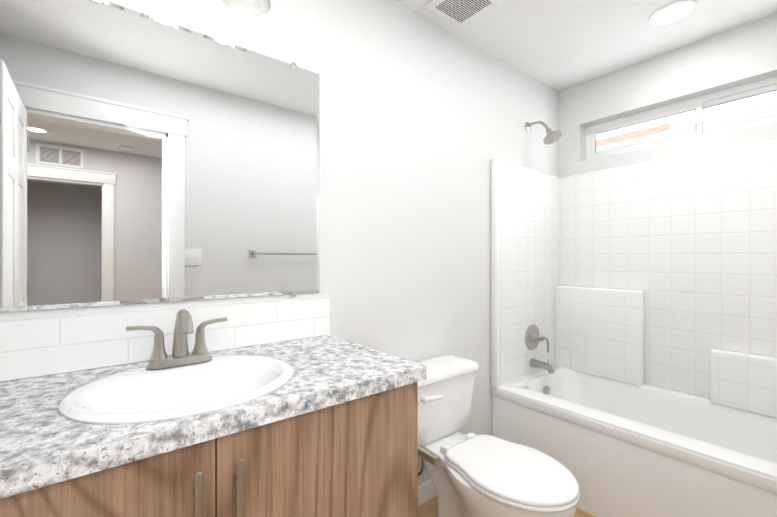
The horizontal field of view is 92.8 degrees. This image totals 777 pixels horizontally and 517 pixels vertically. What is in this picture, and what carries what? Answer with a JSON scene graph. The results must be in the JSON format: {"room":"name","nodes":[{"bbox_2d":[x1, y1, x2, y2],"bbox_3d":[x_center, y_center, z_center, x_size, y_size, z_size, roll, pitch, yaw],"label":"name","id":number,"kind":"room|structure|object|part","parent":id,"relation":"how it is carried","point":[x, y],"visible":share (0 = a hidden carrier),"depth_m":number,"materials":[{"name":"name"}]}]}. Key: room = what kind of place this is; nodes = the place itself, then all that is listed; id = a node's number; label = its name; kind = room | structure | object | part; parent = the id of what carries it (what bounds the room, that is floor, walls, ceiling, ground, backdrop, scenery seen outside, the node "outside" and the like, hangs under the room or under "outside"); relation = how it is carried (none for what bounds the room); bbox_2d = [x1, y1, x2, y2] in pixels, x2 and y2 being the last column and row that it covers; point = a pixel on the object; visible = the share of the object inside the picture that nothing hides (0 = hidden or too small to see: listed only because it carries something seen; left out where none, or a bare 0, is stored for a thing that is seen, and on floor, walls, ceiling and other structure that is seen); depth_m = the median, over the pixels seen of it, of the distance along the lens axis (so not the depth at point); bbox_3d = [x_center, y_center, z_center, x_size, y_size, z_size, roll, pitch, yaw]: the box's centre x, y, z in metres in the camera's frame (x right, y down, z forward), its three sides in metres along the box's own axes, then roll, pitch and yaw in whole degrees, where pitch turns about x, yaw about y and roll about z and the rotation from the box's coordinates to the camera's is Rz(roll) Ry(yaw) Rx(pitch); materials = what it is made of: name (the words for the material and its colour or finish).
{"room":"bathroom","nodes":[
{"label":"bathroom","id":0,"kind":"room"},
{"bbox_2d":[0,0,557,484],"bbox_3d":[-0.004,0.001,1.794,3.310,2.420,0.140,0,0,-38],"label":"wall","id":1,"kind":"structure","parent":0,"point":[422,122],"depth_m":1.75,"materials":[{"name":"white paint"}]},
{"bbox_2d":[0,0,318,311],"bbox_3d":[-0.705,-0.301,1.141,1.095,0.895,0.009,0,0,-38],"label":"mirror","id":2,"kind":"object","parent":1,"relation":"attached to","point":[144,158],"visible":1,"depth_m":1.11,"materials":[{"name":"clear glass"}]},
{"bbox_2d":[0,297,329,381],"bbox_3d":[-0.691,0.234,1.151,1.149,0.152,0.010,0,0,-38],"label":"backsplash","id":3,"kind":"structure","parent":1,"relation":"attached to","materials":[{"name":"tile"}]},
{"bbox_2d":[222,0,270,16],"bbox_3d":[-0.620,-0.931,1.087,0.534,0.209,0.201,0,0,-38],"label":"sconce","id":4,"kind":"object","parent":1,"relation":"attached to","point":[267,4],"visible":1,"depth_m":1.24,"materials":[{"name":"silver metal"}]},
{"bbox_2d":[418,479,436,505],"bbox_3d":[0.176,1.163,1.836,1.081,0.095,0.013,0,0,-38],"label":"baseboard","id":5,"kind":"structure","parent":1,"relation":"attached to","point":[426,491],"depth_m":1.82,"materials":[{"name":"white wood"}]},
{"bbox_2d":[418,496,594,516],"bbox_3d":[1.154,1.238,-0.633,4.630,0.060,5.500,0,0,-38],"label":"floor","id":6,"kind":"structure","parent":0,"point":[429,508],"depth_m":1.78,"materials":[{"name":"brown wood"}]},
{"bbox_2d":[0,297,440,516],"bbox_3d":[-0.496,0.674,0.939,1.192,1.071,0.584,0,0,-38],"label":"bathroom vanity","id":7,"kind":"object","parent":6,"relation":"on","point":[290,408],"visible":1,"depth_m":0.90,"materials":[{"name":"brown wood"}]},
{"bbox_2d":[59,355,292,423],"bbox_3d":[-0.486,0.368,0.916,0.495,0.145,0.435,0,0,-38],"label":"sink","id":8,"kind":"object","parent":7,"relation":"in","point":[178,391],"depth_m":0.93,"materials":[{"name":"white ceramic"}]},
{"bbox_2d":[126,309,226,368],"bbox_3d":[-0.568,0.217,1.020,0.251,0.156,0.131,0,0,-38],"label":"faucet","id":9,"kind":"object","parent":7,"relation":"on","point":[200,357],"depth_m":1.03,"materials":[{"name":"silver metal"}]},
{"bbox_3d":[-0.364,0.729,0.729,1.133,0.754,0.018,0,0,-38],"label":"door","id":10,"kind":"part","parent":7,"relation":"part of","materials":[{"name":"brown wood"}]},
{"bbox_3d":[-0.332,0.546,0.722,0.089,0.297,0.033,0,0,-38],"label":"handle","id":11,"kind":"part","parent":7,"relation":"part of","materials":[{"name":"silver metal"}]},
{"bbox_2d":[415,355,579,516],"bbox_3d":[0.371,0.848,1.506,0.464,0.725,0.768,0,0,-38],"label":"toilet","id":12,"kind":"object","parent":6,"relation":"on","point":[475,475],"visible":0.81,"depth_m":1.45,"materials":[{"name":"white ceramic"}]},
{"bbox_3d":[0.213,0.671,1.705,0.440,0.276,0.220,0,0,-38],"label":"tank","id":13,"kind":"part","parent":12,"relation":"part of","materials":[{"name":"white ceramic"}]},
{"bbox_3d":[0.204,0.509,1.716,0.464,0.046,0.215,0,0,-38],"label":"lid","id":14,"kind":"part","parent":12,"relation":"part of","materials":[{"name":"white ceramic"}]},
{"bbox_3d":[0.451,0.790,1.404,0.376,0.039,0.510,0,0,-38],"label":"seat","id":15,"kind":"part","parent":12,"relation":"part of","materials":[{"name":"white plastic"}]},
{"bbox_2d":[491,121,776,516],"bbox_3d":[1.385,0.156,1.834,0.798,2.110,1.520,0,0,-38],"label":"bathtub","id":16,"kind":"object","parent":6,"relation":"on","point":[634,340],"visible":1,"depth_m":2.07,"materials":[{"name":"white"}]},
{"bbox_2d":[396,0,776,91],"bbox_3d":[1.154,-1.242,-0.631,4.630,0.060,5.500,0,0,-38],"label":"ceiling","id":17,"kind":"structure","parent":0,"point":[558,45],"depth_m":1.96,"materials":[{"name":"white paint"}]},
{"bbox_2d":[426,0,500,27],"bbox_3d":[0.352,-1.201,1.745,0.255,0.016,0.250,0,0,-38],"label":"air vent","id":18,"kind":"object","parent":17,"relation":"attached to","point":[460,13],"visible":1,"depth_m":1.77,"materials":[{"name":"white plastic"}]},
{"bbox_2d":[649,0,697,25],"bbox_3d":[1.398,-1.204,1.822,0.190,0.009,0.190,0,0,-38],"label":"recessed light","id":19,"kind":"object","parent":17,"relation":"in","point":[673,12],"visible":1,"depth_m":1.81,"materials":[{"name":"white plastic"}]},
{"bbox_2d":[558,13,776,176],"bbox_3d":[1.799,0.001,2.072,0.140,2.420,1.664,0,0,-38],"label":"wall","id":20,"kind":"structure","parent":0,"point":[739,55],"depth_m":2.15,"materials":[{"name":"white paint"}]},
{"bbox_2d":[585,76,776,159],"bbox_3d":[1.793,-0.800,2.139,0.056,0.258,1.248,0,0,-38],"label":"window","id":21,"kind":"structure","parent":20,"relation":"in","point":[699,104],"depth_m":2.17,"materials":[{"name":"white plastic"}]},
{"label":"outside","id":22,"kind":"structure","parent":0,"visible":0},
{"bbox_2d":[596,91,776,151],"bbox_3d":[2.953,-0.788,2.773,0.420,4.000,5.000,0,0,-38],"label":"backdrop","id":23,"kind":"structure","parent":22,"point":[752,102],"depth_m":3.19,"materials":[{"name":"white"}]}
]}

